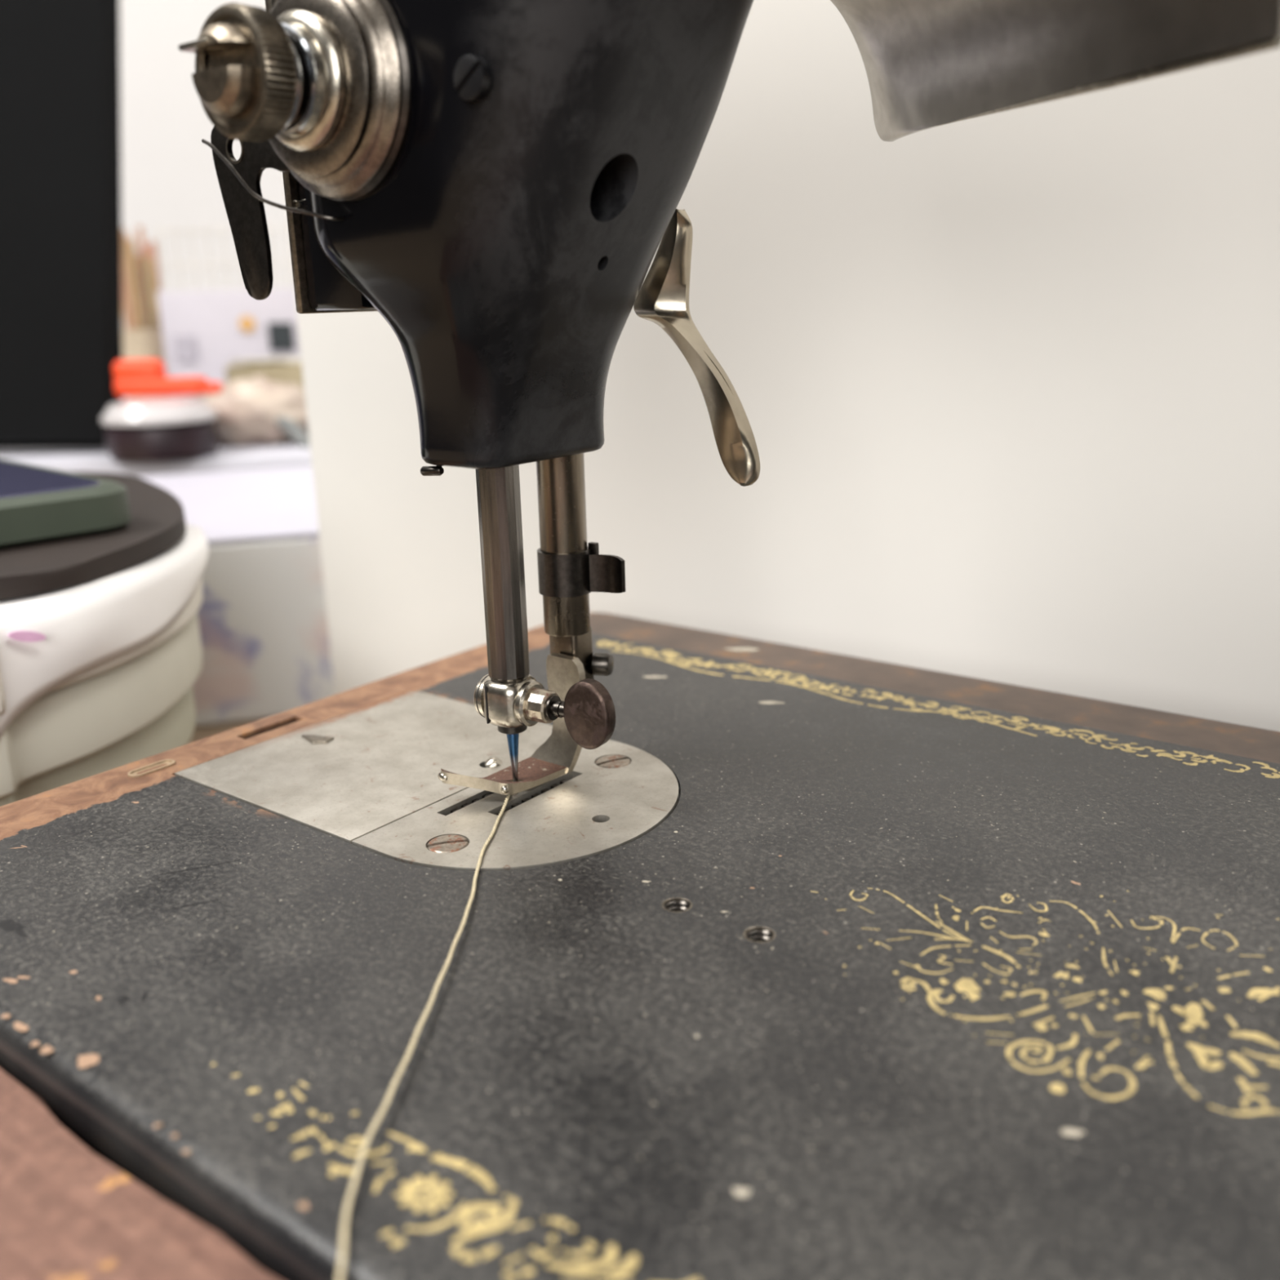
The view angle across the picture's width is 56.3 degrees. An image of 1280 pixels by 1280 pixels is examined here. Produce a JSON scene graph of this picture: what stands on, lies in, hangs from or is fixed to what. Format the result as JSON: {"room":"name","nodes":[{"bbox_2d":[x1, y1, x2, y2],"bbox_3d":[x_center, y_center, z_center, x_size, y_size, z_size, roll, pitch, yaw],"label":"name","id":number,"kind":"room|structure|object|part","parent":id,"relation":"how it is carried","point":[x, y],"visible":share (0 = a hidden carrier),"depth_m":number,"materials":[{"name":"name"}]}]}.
{"room":"sewing room","nodes":[
{"label":"sewing room","id":0,"kind":"room"},
{"bbox_2d":[120,0,293,328],"bbox_3d":[0.079,-0.800,1.362,3.200,2.570,0.060,-1,16,0],"label":"wall","id":1,"kind":"structure","parent":0,"point":[169,179],"depth_m":1.39,"materials":[{"name":"white paint"}]},
{"bbox_3d":[0.123,0.900,0.208,4.599,0.060,4.582,11,20,36],"label":"floor","id":2,"kind":"structure","parent":0,"visible":0},
{"bbox_2d":[0,396,311,476],"bbox_3d":[-0.195,0.179,1.153,2.200,0.818,0.840,-1,16,0],"label":"tabletop","id":3,"kind":"object","parent":2,"relation":"on","point":[281,455],"visible":0.08,"depth_m":0.64,"materials":[{"name":"laminate"}]},
{"bbox_2d":[0,0,123,448],"bbox_3d":[-0.363,-0.322,0.673,0.140,0.419,0.132,-1,16,0],"label":"panel","id":4,"kind":"object","parent":3,"relation":"on","point":[61,277],"visible":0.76,"depth_m":0.66,"materials":[{"name":"black"}]},
{"bbox_2d":[121,226,170,399],"bbox_3d":[-0.392,-0.253,0.943,0.040,0.139,0.040,11,20,36],"label":"paintbrushes","id":5,"kind":"object","parent":3,"relation":"on","point":[140,341],"visible":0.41,"depth_m":0.93,"materials":[{"name":"brown wood"}]},
{"bbox_3d":[-0.391,-0.216,0.954,0.040,0.062,0.040,11,20,36],"label":"pot","id":6,"kind":"part","parent":5,"relation":"part of","materials":[{"name":"plastic"}]},
{"bbox_2d":[100,396,219,461],"bbox_3d":[-0.258,-0.115,0.645,0.059,0.031,0.059,11,20,36],"label":"jar","id":7,"kind":"object","parent":3,"relation":"on","point":[153,428],"visible":1,"depth_m":0.62,"materials":[{"name":"plastic"}]},
{"bbox_3d":[-0.259,-0.124,0.642,0.059,0.012,0.059,11,20,36],"label":"tub lid","id":8,"kind":"part","parent":7,"relation":"part of","materials":[{"name":"white plastic"}]},
{"bbox_2d":[113,359,222,396],"bbox_3d":[-0.256,-0.143,0.649,0.056,0.019,0.014,-1,16,0],"label":"clamp","id":9,"kind":"object","parent":7,"relation":"on","point":[132,377],"visible":1,"depth_m":0.64,"materials":[{"name":"plastic"}]},
{"bbox_2d":[155,223,292,290],"bbox_3d":[-0.345,-0.275,1.009,0.108,0.142,0.003,-1,16,0],"label":"wire rack","id":10,"kind":"object","parent":3,"relation":"on","point":[283,228],"visible":0.28,"depth_m":0.99,"materials":[{"name":"white metal"}]},
{"bbox_2d":[156,287,301,397],"bbox_3d":[-0.313,-0.230,0.944,0.108,0.090,0.052,-1,16,0],"label":"paper sheet","id":11,"kind":"object","parent":3,"relation":"on","point":[202,331],"visible":0.62,"depth_m":0.92,"materials":[{"name":"white paper"}]},
{"bbox_2d":[192,374,308,445],"bbox_3d":[-0.224,-0.134,0.693,0.082,0.039,0.048,-2,16,0],"label":"plastic bag","id":12,"kind":"object","parent":3,"relation":"on","point":[247,410],"visible":0.76,"depth_m":0.68,"materials":[{"name":"beige plastic"}]},
{"bbox_2d":[198,394,310,448],"bbox_3d":[-0.218,-0.120,0.683,0.091,0.045,0.016,4,17,17],"label":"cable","id":13,"kind":"object","parent":3,"relation":"on","point":[289,426],"visible":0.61,"depth_m":0.68,"materials":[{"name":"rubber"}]},
{"bbox_2d":[225,361,304,391],"bbox_3d":[-0.240,-0.167,0.808,0.057,0.040,0.060,-1,16,0],"label":"cardboard box","id":14,"kind":"object","parent":3,"relation":"on","point":[283,373],"visible":0.16,"depth_m":0.78,"materials":[{"name":"beige cardboard"}]},
{"bbox_2d":[226,356,301,364],"bbox_3d":[-0.244,-0.187,0.799,0.054,0.003,0.036,-2,16,0],"label":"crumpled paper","id":15,"kind":"object","parent":14,"relation":"on","point":[292,360],"visible":0.84,"depth_m":0.79,"materials":[{"name":"beige paper"}]},
{"bbox_2d":[187,719,259,743],"bbox_3d":[0.062,0.471,0.242,1.500,0.750,1.043,-1,16,0],"label":"work table","id":16,"kind":"object","parent":2,"relation":"on","point":[200,732],"visible":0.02,"depth_m":0.43,"materials":[{"name":"brown wood"}]},
{"bbox_2d":[0,1068,278,1279],"bbox_3d":[0.051,0.085,0.106,0.392,0.067,0.281,11,20,36],"label":"tabletop","id":17,"kind":"object","parent":16,"relation":"on","point":[67,1213],"visible":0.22,"depth_m":0.11,"materials":[{"name":"brown wood"}]},
{"bbox_2d":[0,0,1279,1279],"bbox_3d":[0.078,-0.044,0.102,0.373,0.210,0.178,11,20,36],"label":"sewing machine","id":18,"kind":"object","parent":17,"relation":"on","point":[769,961],"visible":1,"depth_m":0.14,"materials":[{"name":"paint"}]},
{"bbox_3d":[-0.046,-0.067,0.141,0.015,0.015,0.005,11,20,36],"label":"tension knob","id":19,"kind":"part","parent":18,"relation":"part of","materials":[{"name":"silver metal"}]},
{"bbox_3d":[-0.052,-0.059,0.163,0.019,0.024,0.001,11,20,36],"label":"thread lever","id":20,"kind":"part","parent":18,"relation":"part of","materials":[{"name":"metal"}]},
{"bbox_3d":[-0.034,-0.088,0.177,0.012,0.075,0.036,11,20,36],"label":"plate","id":21,"kind":"part","parent":18,"relation":"part of","materials":[{"name":"black metal"}]},
{"bbox_3d":[-0.044,0.020,0.208,0.046,0.001,0.053,11,20,36],"label":"slide plate","id":22,"kind":"part","parent":18,"relation":"part of","materials":[{"name":"silver metal"}]},
{"bbox_2d":[336,795,510,1279],"bbox_3d":[-0.023,0.042,0.133,0.006,0.005,0.119,-1,16,0],"label":"thread","id":23,"kind":"object","parent":18,"relation":"on","point":[341,1265],"visible":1,"depth_m":0.12,"materials":[{"name":"fabric"}]},
{"bbox_3d":[-0.013,0.026,0.185,0.033,0.002,0.053,11,20,36],"label":"needle plate","id":24,"kind":"part","parent":18,"relation":"part of","materials":[{"name":"silver metal"}]},
{"bbox_3d":[0.008,-0.045,0.185,0.023,0.041,0.005,11,20,36],"label":"presser lever","id":25,"kind":"part","parent":18,"relation":"part of","materials":[{"name":"silver metal"}]},
{"bbox_2d":[830,0,1279,142],"bbox_3d":[0.038,-0.080,0.145,0.028,0.029,0.080,-7,17,-18],"label":"lamp","id":26,"kind":"object","parent":18,"relation":"hanging from","point":[928,64],"visible":1,"depth_m":0.15,"materials":[{"name":"silver metal"}]},
{"bbox_2d":[137,465,334,727],"bbox_3d":[-0.186,-0.025,0.506,0.118,0.068,0.190,-6,17,-15],"label":"carton","id":27,"kind":"object","parent":16,"relation":"on","point":[262,615],"visible":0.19,"depth_m":0.43,"materials":[{"name":"white cardboard"}]},
{"bbox_3d":[-0.187,-0.057,0.497,0.118,0.002,0.189,-6,17,-15],"label":"carton lid","id":28,"kind":"part","parent":27,"relation":"part of","materials":[{"name":"white cardboard"}]},
{"bbox_2d":[296,0,1279,731],"bbox_3d":[0.167,-0.095,0.171,0.703,0.370,0.005,11,20,36],"label":"board","id":29,"kind":"object","parent":16,"relation":"on","point":[1006,384],"visible":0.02,"depth_m":0.26,"materials":[{"name":"white paint"}]},
{"bbox_3d":[-0.198,0.053,0.330,0.175,0.016,0.148,11,20,36],"label":"sheet","id":30,"kind":"object","parent":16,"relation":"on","visible":0},
{"bbox_3d":[-0.199,0.037,0.325,0.188,0.016,0.159,11,20,36],"label":"sheet","id":31,"kind":"object","parent":30,"relation":"on","visible":0},
{"bbox_2d":[0,685,195,806],"bbox_3d":[-0.200,0.020,0.320,0.202,0.016,0.171,11,20,36],"label":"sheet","id":32,"kind":"object","parent":31,"relation":"on","point":[175,727],"visible":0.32,"depth_m":0.28,"materials":[{"name":"beige fabric"}]},
{"bbox_2d":[0,613,202,798],"bbox_3d":[-0.200,0.004,0.315,0.212,0.017,0.180,11,20,36],"label":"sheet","id":33,"kind":"object","parent":32,"relation":"on","point":[67,725],"visible":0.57,"depth_m":0.26,"materials":[{"name":"beige fabric"}]},
{"bbox_2d":[0,521,202,715],"bbox_3d":[-0.201,-0.014,0.310,0.219,0.018,0.186,11,20,36],"label":"sheet","id":34,"kind":"object","parent":33,"relation":"on","point":[195,602],"visible":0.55,"depth_m":0.27,"materials":[{"name":"beige fabric"}]},
{"bbox_2d":[0,471,186,599],"bbox_3d":[-0.171,-0.030,0.314,0.095,0.005,0.171,-10,18,-26],"label":"leather folder","id":35,"kind":"object","parent":34,"relation":"on","point":[157,522],"visible":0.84,"depth_m":0.27,"materials":[{"name":"black leather"}]},
{"bbox_2d":[0,458,131,549],"bbox_3d":[-0.203,-0.038,0.315,0.156,0.011,0.078,13,22,42],"label":"book","id":36,"kind":"object","parent":35,"relation":"on","point":[38,504],"visible":1,"depth_m":0.28,"materials":[{"name":"green"}]},
{"bbox_2d":[0,524,208,737],"bbox_3d":[-0.131,0.000,0.270,0.073,0.030,0.133,-9,18,-23],"label":"folded fabric","id":37,"kind":"object","parent":34,"relation":"on","point":[49,639],"visible":0.75,"depth_m":0.25,"materials":[{"name":"white fabric"}]}
]}

